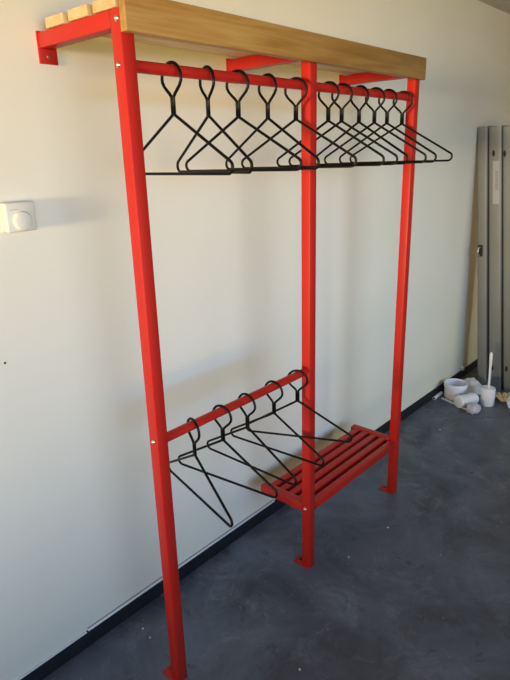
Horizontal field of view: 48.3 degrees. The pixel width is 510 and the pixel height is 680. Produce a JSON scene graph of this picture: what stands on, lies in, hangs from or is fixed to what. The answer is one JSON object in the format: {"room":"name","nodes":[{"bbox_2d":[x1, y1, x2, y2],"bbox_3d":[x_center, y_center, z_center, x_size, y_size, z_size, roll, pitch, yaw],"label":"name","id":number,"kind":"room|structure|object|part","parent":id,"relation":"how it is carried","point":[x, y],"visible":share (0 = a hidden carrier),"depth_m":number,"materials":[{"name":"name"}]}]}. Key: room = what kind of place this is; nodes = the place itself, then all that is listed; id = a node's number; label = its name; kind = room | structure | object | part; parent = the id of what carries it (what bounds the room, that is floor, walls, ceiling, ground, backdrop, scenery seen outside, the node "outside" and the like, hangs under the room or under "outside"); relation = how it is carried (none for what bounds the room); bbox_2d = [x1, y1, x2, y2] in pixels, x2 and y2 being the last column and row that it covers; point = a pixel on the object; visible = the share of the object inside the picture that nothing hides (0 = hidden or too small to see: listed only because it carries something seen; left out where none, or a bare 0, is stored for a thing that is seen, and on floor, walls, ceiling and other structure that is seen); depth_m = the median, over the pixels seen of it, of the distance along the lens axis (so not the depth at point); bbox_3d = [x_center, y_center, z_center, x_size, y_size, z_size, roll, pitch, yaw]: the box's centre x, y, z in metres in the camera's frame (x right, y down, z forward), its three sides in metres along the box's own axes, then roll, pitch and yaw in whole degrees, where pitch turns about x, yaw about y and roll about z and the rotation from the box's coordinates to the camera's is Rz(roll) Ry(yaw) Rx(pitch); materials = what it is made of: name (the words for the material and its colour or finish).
{"room":"cloakroom","nodes":[
{"label":"cloakroom","id":0,"kind":"room"},
{"bbox_2d":[0,0,509,679],"bbox_3d":[-2.723,0.642,-0.397,0.150,2.562,17.000,14,24,40],"label":"wall","id":1,"kind":"structure","parent":0,"point":[79,535],"depth_m":2.16,"materials":[{"name":"beige paint"}]},
{"bbox_2d":[0,200,36,232],"bbox_3d":[-0.654,-0.342,1.578,0.053,0.082,0.088,14,24,40],"label":"thermostat","id":2,"kind":"object","parent":1,"relation":"attached to","point":[15,216],"visible":1,"depth_m":1.56,"materials":[{"name":"white plastic"}]},
{"bbox_2d":[16,631,86,679],"bbox_3d":[-4.395,2.469,-1.947,0.008,0.005,11.388,14,24,40],"label":"trim","id":3,"kind":"structure","parent":1,"relation":"attached to","point":[85,632],"depth_m":1.97,"materials":[{"name":"white plastic"}]},
{"bbox_2d":[87,499,274,630],"bbox_3d":[-0.257,0.925,2.443,0.010,0.006,1.056,14,24,40],"label":"trim","id":4,"kind":"structure","parent":1,"relation":"attached to","point":[271,502],"depth_m":2.38,"materials":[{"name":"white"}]},
{"bbox_2d":[21,359,477,679],"bbox_3d":[-2.631,1.843,-0.064,0.006,0.068,16.700,14,24,40],"label":"baseboard","id":5,"kind":"structure","parent":1,"relation":"attached to","point":[117,618],"depth_m":2.32,"materials":[{"name":"black paint"}]},
{"bbox_2d":[43,366,509,679],"bbox_3d":[-1.073,2.317,-1.364,4.470,0.120,17.000,14,24,40],"label":"floor","id":6,"kind":"structure","parent":0,"point":[425,595],"depth_m":2.33,"materials":[{"name":"paint"}]},
{"bbox_2d":[35,0,425,679],"bbox_3d":[0.086,-0.034,2.260,0.402,2.060,1.534,14,24,40],"label":"coat rack","id":7,"kind":"object","parent":6,"relation":"on","point":[257,44],"visible":0.98,"depth_m":1.82,"materials":[{"name":"red metal"}]},
{"bbox_3d":[-0.575,-0.806,1.573,0.006,0.081,0.055,14,24,40],"label":"wall plate","id":8,"kind":"part","parent":7,"relation":"part of","materials":[{"name":"red metal"}]},
{"bbox_3d":[-0.453,-0.789,1.456,0.334,0.039,0.039,14,24,40],"label":"arm","id":9,"kind":"part","parent":7,"relation":"part of","materials":[{"name":"red metal"}]},
{"bbox_3d":[-0.287,0.190,1.643,0.039,2.026,0.039,14,24,40],"label":"post","id":10,"kind":"part","parent":7,"relation":"part of","materials":[{"name":"red metal"}]},
{"bbox_3d":[-0.277,1.152,1.965,0.079,0.005,0.050,14,24,40],"label":"foot plate","id":11,"kind":"part","parent":7,"relation":"part of","materials":[{"name":"red metal"}]},
{"bbox_2d":[143,60,233,174],"bbox_3d":[-0.214,-0.583,1.504,0.427,0.283,0.009,14,24,40],"label":"hanger","id":12,"kind":"object","parent":7,"relation":"hanging from","point":[172,97],"visible":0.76,"depth_m":1.48,"materials":[{"name":"black metal"}]},
{"bbox_3d":[-0.212,-0.523,1.524,0.427,0.159,0.008,14,24,40],"label":"shoulder frame","id":13,"kind":"part","parent":12,"relation":"part of","materials":[{"name":"black metal"}]},
{"bbox_2d":[169,417,232,527],"bbox_3d":[-0.190,0.377,1.810,0.009,0.283,0.427,-13,21,-32],"label":"hanger","id":14,"kind":"object","parent":7,"relation":"hanging from","point":[194,454],"visible":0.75,"depth_m":1.78,"materials":[{"name":"black metal"}]},
{"bbox_3d":[-0.189,0.436,1.829,0.008,0.159,0.427,-13,21,-32],"label":"shoulder frame","id":15,"kind":"part","parent":14,"relation":"part of","materials":[{"name":"black metal"}]},
{"bbox_2d":[176,65,252,173],"bbox_3d":[-0.130,-0.614,1.594,0.009,0.283,0.427,-13,21,-32],"label":"hanger","id":16,"kind":"object","parent":7,"relation":"hanging from","point":[208,113],"visible":0.88,"depth_m":1.57,"materials":[{"name":"black metal"}]},
{"bbox_3d":[-0.128,-0.555,1.613,0.008,0.159,0.427,-13,21,-32],"label":"shoulder frame","id":17,"kind":"part","parent":16,"relation":"part of","materials":[{"name":"black metal"}]},
{"bbox_3d":[-0.066,-0.751,1.628,0.029,0.029,0.701,14,24,40],"label":"rail","id":18,"kind":"part","parent":7,"relation":"part of","materials":[{"name":"red metal"}]},
{"bbox_2d":[178,404,277,497],"bbox_3d":[-0.106,0.346,1.899,0.427,0.283,0.009,11,22,33],"label":"hanger","id":19,"kind":"object","parent":7,"relation":"hanging from","point":[222,429],"visible":0.91,"depth_m":1.88,"materials":[{"name":"black metal"}]},
{"bbox_3d":[-0.104,0.405,1.919,0.427,0.159,0.008,11,22,33],"label":"shoulder frame","id":20,"kind":"part","parent":19,"relation":"part of","materials":[{"name":"black metal"}]},
{"bbox_3d":[-0.084,-0.989,2.094,0.006,0.081,0.055,14,24,40],"label":"wall plate","id":21,"kind":"part","parent":7,"relation":"part of","materials":[{"name":"red metal"}]},
{"bbox_3d":[-0.038,0.207,1.938,0.029,0.029,0.701,14,24,40],"label":"rail","id":22,"kind":"part","parent":7,"relation":"part of","materials":[{"name":"red metal"}]},
{"bbox_2d":[185,69,302,171],"bbox_3d":[-0.049,-0.644,1.680,0.427,0.283,0.010,10,21,32],"label":"hanger","id":23,"kind":"object","parent":7,"relation":"hanging from","point":[237,102],"visible":0.83,"depth_m":1.66,"materials":[{"name":"black metal"}]},
{"bbox_3d":[-0.047,-0.585,1.699,0.427,0.159,0.008,10,21,32],"label":"shoulder frame","id":24,"kind":"part","parent":23,"relation":"part of","materials":[{"name":"black metal"}]},
{"bbox_2d":[206,393,296,485],"bbox_3d":[-0.025,0.316,1.985,0.427,0.283,0.009,14,23,39],"label":"hanger","id":25,"kind":"object","parent":7,"relation":"hanging from","point":[247,424],"visible":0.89,"depth_m":1.96,"materials":[{"name":"black metal"}]},
{"bbox_3d":[-0.024,0.375,2.004,0.427,0.159,0.009,14,23,39],"label":"shoulder frame","id":26,"kind":"part","parent":25,"relation":"part of","materials":[{"name":"black metal"}]},
{"bbox_3d":[0.037,-0.972,1.977,0.334,0.039,0.039,14,24,40],"label":"arm","id":27,"kind":"part","parent":7,"relation":"part of","materials":[{"name":"red metal"}]},
{"bbox_2d":[225,73,319,169],"bbox_3d":[0.041,-0.677,1.775,0.008,0.283,0.427,-17,24,-40],"label":"hanger","id":28,"kind":"object","parent":7,"relation":"hanging from","point":[267,104],"visible":0.8,"depth_m":1.75,"materials":[{"name":"black metal"}]},
{"bbox_3d":[0.042,-0.618,1.794,0.008,0.159,0.427,-17,24,-40],"label":"shoulder frame","id":29,"kind":"part","parent":28,"relation":"part of","materials":[{"name":"black metal"}]},
{"bbox_2d":[230,380,324,465],"bbox_3d":[0.070,0.280,2.086,0.427,0.283,0.009,12,22,35],"label":"hanger","id":30,"kind":"object","parent":7,"relation":"hanging from","point":[270,381],"visible":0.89,"depth_m":2.07,"materials":[{"name":"black metal"}]},
{"bbox_3d":[0.072,0.339,2.106,0.427,0.159,0.008,12,22,35],"label":"shoulder frame","id":31,"kind":"part","parent":30,"relation":"part of","materials":[{"name":"black metal"}]},
{"bbox_2d":[241,77,356,167],"bbox_3d":[0.135,-0.712,1.875,0.427,0.283,0.008,8,20,28],"label":"hanger","id":32,"kind":"object","parent":7,"relation":"hanging from","point":[295,108],"visible":0.85,"depth_m":1.86,"materials":[{"name":"black metal"}]},
{"bbox_3d":[0.137,-0.653,1.894,0.427,0.159,0.008,8,20,28],"label":"shoulder frame","id":33,"kind":"part","parent":32,"relation":"part of","materials":[{"name":"black metal"}]},
{"bbox_2d":[246,369,352,442],"bbox_3d":[0.163,0.245,2.185,0.427,0.283,0.009,4,19,16],"label":"hanger","id":34,"kind":"object","parent":7,"relation":"hanging from","point":[297,393],"visible":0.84,"depth_m":2.17,"materials":[{"name":"black metal"}]},
{"bbox_3d":[0.165,0.305,2.204,0.427,0.159,0.008,4,19,16],"label":"shoulder frame","id":35,"kind":"part","parent":34,"relation":"part of","materials":[{"name":"black metal"}]},
{"bbox_3d":[0.213,0.970,2.485,0.079,0.005,0.050,14,24,40],"label":"foot plate","id":36,"kind":"part","parent":7,"relation":"part of","materials":[{"name":"red metal"}]},
{"bbox_3d":[0.204,0.007,2.163,0.039,2.026,0.039,14,24,40],"label":"post","id":37,"kind":"part","parent":7,"relation":"part of","materials":[{"name":"red metal"}]},
{"bbox_2d":[276,81,384,165],"bbox_3d":[0.258,-0.758,2.005,0.427,0.283,0.009,10,21,31],"label":"hanger","id":38,"kind":"object","parent":7,"relation":"hanging from","point":[328,109],"visible":0.87,"depth_m":1.98,"materials":[{"name":"black metal"}]},
{"bbox_3d":[0.260,-0.699,2.024,0.427,0.159,0.008,10,21,31],"label":"shoulder frame","id":39,"kind":"part","parent":38,"relation":"part of","materials":[{"name":"black metal"}]},
{"bbox_2d":[288,83,397,164],"bbox_3d":[0.314,-0.779,2.064,0.427,0.283,0.008,8,20,28],"label":"hanger","id":40,"kind":"object","parent":7,"relation":"hanging from","point":[341,114],"visible":0.79,"depth_m":2.04,"materials":[{"name":"black metal"}]},
{"bbox_3d":[0.315,-0.720,2.084,0.427,0.159,0.008,8,20,28],"label":"shoulder frame","id":41,"kind":"part","parent":40,"relation":"part of","materials":[{"name":"black metal"}]},
{"bbox_2d":[316,85,407,164],"bbox_3d":[0.391,-0.808,2.147,0.427,0.283,0.009,15,24,41],"label":"hanger","id":42,"kind":"object","parent":7,"relation":"hanging from","point":[361,86],"visible":0.68,"depth_m":2.12,"materials":[{"name":"black metal"}]},
{"bbox_3d":[0.393,-0.749,2.166,0.427,0.159,0.008,15,24,41],"label":"shoulder frame","id":43,"kind":"part","parent":42,"relation":"part of","materials":[{"name":"black metal"}]},
{"bbox_3d":[0.423,-0.933,2.147,0.029,0.029,0.697,14,24,40],"label":"rail","id":44,"kind":"part","parent":7,"relation":"part of","materials":[{"name":"red metal"}]},
{"bbox_3d":[0.525,-1.153,2.494,0.334,0.039,0.039,14,24,40],"label":"arm","id":45,"kind":"part","parent":7,"relation":"part of","materials":[{"name":"red metal"}]},
{"bbox_2d":[324,87,426,163],"bbox_3d":[0.466,-0.835,2.226,0.427,0.283,0.009,9,21,30],"label":"hanger","id":46,"kind":"object","parent":7,"relation":"hanging from","point":[374,114],"visible":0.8,"depth_m":2.20,"materials":[{"name":"black metal"}]},
{"bbox_3d":[0.467,-0.776,2.245,0.427,0.159,0.008,9,21,30],"label":"shoulder frame","id":47,"kind":"part","parent":46,"relation":"part of","materials":[{"name":"black metal"}]},
{"bbox_2d":[339,89,436,162],"bbox_3d":[0.531,-0.860,2.295,0.427,0.283,0.008,11,22,35],"label":"hanger","id":48,"kind":"object","parent":7,"relation":"hanging from","point":[391,90],"visible":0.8,"depth_m":2.27,"materials":[{"name":"black metal"}]},
{"bbox_3d":[0.533,-0.800,2.314,0.427,0.159,0.008,11,22,35],"label":"shoulder frame","id":49,"kind":"part","parent":48,"relation":"part of","materials":[{"name":"black metal"}]},
{"bbox_3d":[0.701,0.788,3.002,0.079,0.005,0.050,14,24,40],"label":"foot plate","id":50,"kind":"part","parent":7,"relation":"part of","materials":[{"name":"red metal"}]},
{"bbox_2d":[349,91,452,161],"bbox_3d":[0.614,-0.891,2.383,0.427,0.283,0.009,3,18,13],"label":"hanger","id":51,"kind":"object","parent":7,"relation":"hanging from","point":[407,92],"visible":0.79,"depth_m":2.37,"materials":[{"name":"black metal"}]},
{"bbox_3d":[0.616,-0.831,2.402,0.427,0.159,0.008,3,18,13],"label":"shoulder frame","id":52,"kind":"part","parent":51,"relation":"part of","materials":[{"name":"black metal"}]},
{"bbox_3d":[0.691,-0.174,2.681,0.039,2.026,0.039,14,24,40],"label":"post","id":53,"kind":"part","parent":7,"relation":"part of","materials":[{"name":"red metal"}]},
{"bbox_2d":[432,391,442,399],"bbox_3d":[1.319,0.402,4.110,0.026,0.024,0.128,14,24,40],"label":"tube","id":54,"kind":"object","parent":6,"relation":"on","point":[440,393],"visible":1,"depth_m":4.09,"materials":[{"name":"white plastic"}]},
{"bbox_2d":[441,398,465,409],"bbox_3d":[1.398,0.446,3.993,0.018,0.008,0.228,-11,20,-27],"label":"strip","id":55,"kind":"object","parent":6,"relation":"on","point":[447,400],"visible":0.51,"depth_m":4.02,"materials":[{"name":"white plastic"}]},
{"bbox_2d":[444,378,467,400],"bbox_3d":[1.438,0.358,4.084,0.164,0.117,0.164,14,24,40],"label":"bucket","id":56,"kind":"object","parent":6,"relation":"on","point":[453,387],"visible":0.92,"depth_m":4.05,"materials":[{"name":"white plastic"}]},
{"bbox_2d":[454,392,478,407],"bbox_3d":[1.467,0.415,3.948,0.159,0.091,0.091,-9,19,-22],"label":"plastic cup","id":57,"kind":"object","parent":6,"relation":"on","point":[460,401],"visible":0.92,"depth_m":3.92,"materials":[{"name":"white plastic"}]},
{"bbox_2d":[463,377,482,394],"bbox_3d":[1.597,0.326,4.180,0.210,0.110,0.140,-2,18,0],"label":"plastic bag","id":58,"kind":"object","parent":6,"relation":"on","point":[474,386],"visible":0.59,"depth_m":4.14,"materials":[{"name":"white plastic"}]},
{"bbox_2d":[466,402,480,413],"bbox_3d":[1.479,0.458,3.854,0.096,0.068,0.114,14,24,40],"label":"sponge","id":59,"kind":"object","parent":6,"relation":"on","point":[472,408],"visible":1,"depth_m":3.82,"materials":[{"name":"plastic"}]},
{"bbox_2d":[477,126,493,385],"bbox_3d":[1.666,-0.556,4.092,0.228,1.850,0.253,14,24,40],"label":"channel","id":60,"kind":"object","parent":6,"relation":"on","point":[483,132],"visible":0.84,"depth_m":4.00,"materials":[{"name":"grey metal"}]},
{"bbox_2d":[480,385,495,406],"bbox_3d":[1.619,0.389,3.957,0.093,0.126,0.093,14,24,40],"label":"brush holder","id":61,"kind":"object","parent":6,"relation":"on","point":[487,398],"visible":0.98,"depth_m":3.92,"materials":[{"name":"white plastic"}]},
{"bbox_2d":[483,352,493,389],"bbox_3d":[1.615,0.264,3.916,0.078,0.374,0.078,14,24,40],"label":"toilet brush","id":62,"kind":"object","parent":61,"relation":"in","point":[488,387],"visible":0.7,"depth_m":3.90,"materials":[{"name":"white plastic"}]},
{"bbox_3d":[1.612,0.222,3.908,0.026,0.290,0.020,14,24,40],"label":"handle","id":63,"kind":"part","parent":62,"relation":"part of","materials":[{"name":"white plastic"}]},
{"bbox_2d":[489,125,509,390],"bbox_3d":[1.740,-0.540,4.042,0.256,1.851,0.234,14,24,40],"label":"channel","id":64,"kind":"object","parent":6,"relation":"on","point":[496,132],"visible":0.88,"depth_m":3.95,"materials":[{"name":"grey metal"}]},
{"bbox_2d":[495,392,509,401],"bbox_3d":[1.776,0.400,4.019,0.176,0.045,0.103,-3,18,-3],"label":"rope","id":65,"kind":"object","parent":6,"relation":"on","point":[504,396],"visible":0.88,"depth_m":4.00,"materials":[{"name":"yellow fabric"}]},
{"bbox_2d":[503,126,509,392],"bbox_3d":[1.812,-0.521,3.980,0.269,1.850,0.234,14,24,40],"label":"channel","id":66,"kind":"object","parent":6,"relation":"on","point":[506,130],"visible":0.91,"depth_m":3.90,"materials":[{"name":"grey metal"}]},
{"bbox_2d":[506,397,509,407],"bbox_3d":[1.767,0.428,3.891,0.086,0.086,0.056,3,18,13],"label":"plastic tub","id":67,"kind":"object","parent":6,"relation":"on","point":[508,398],"visible":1,"depth_m":3.90,"materials":[{"name":"white plastic"}]},
{"bbox_2d":[479,0,509,13],"bbox_3d":[-1.147,-0.234,-2.189,4.470,0.120,17.000,14,24,40],"label":"ceiling","id":68,"kind":"structure","parent":0,"point":[503,5],"depth_m":3.59,"materials":[{"name":"grey paint"}]}
]}

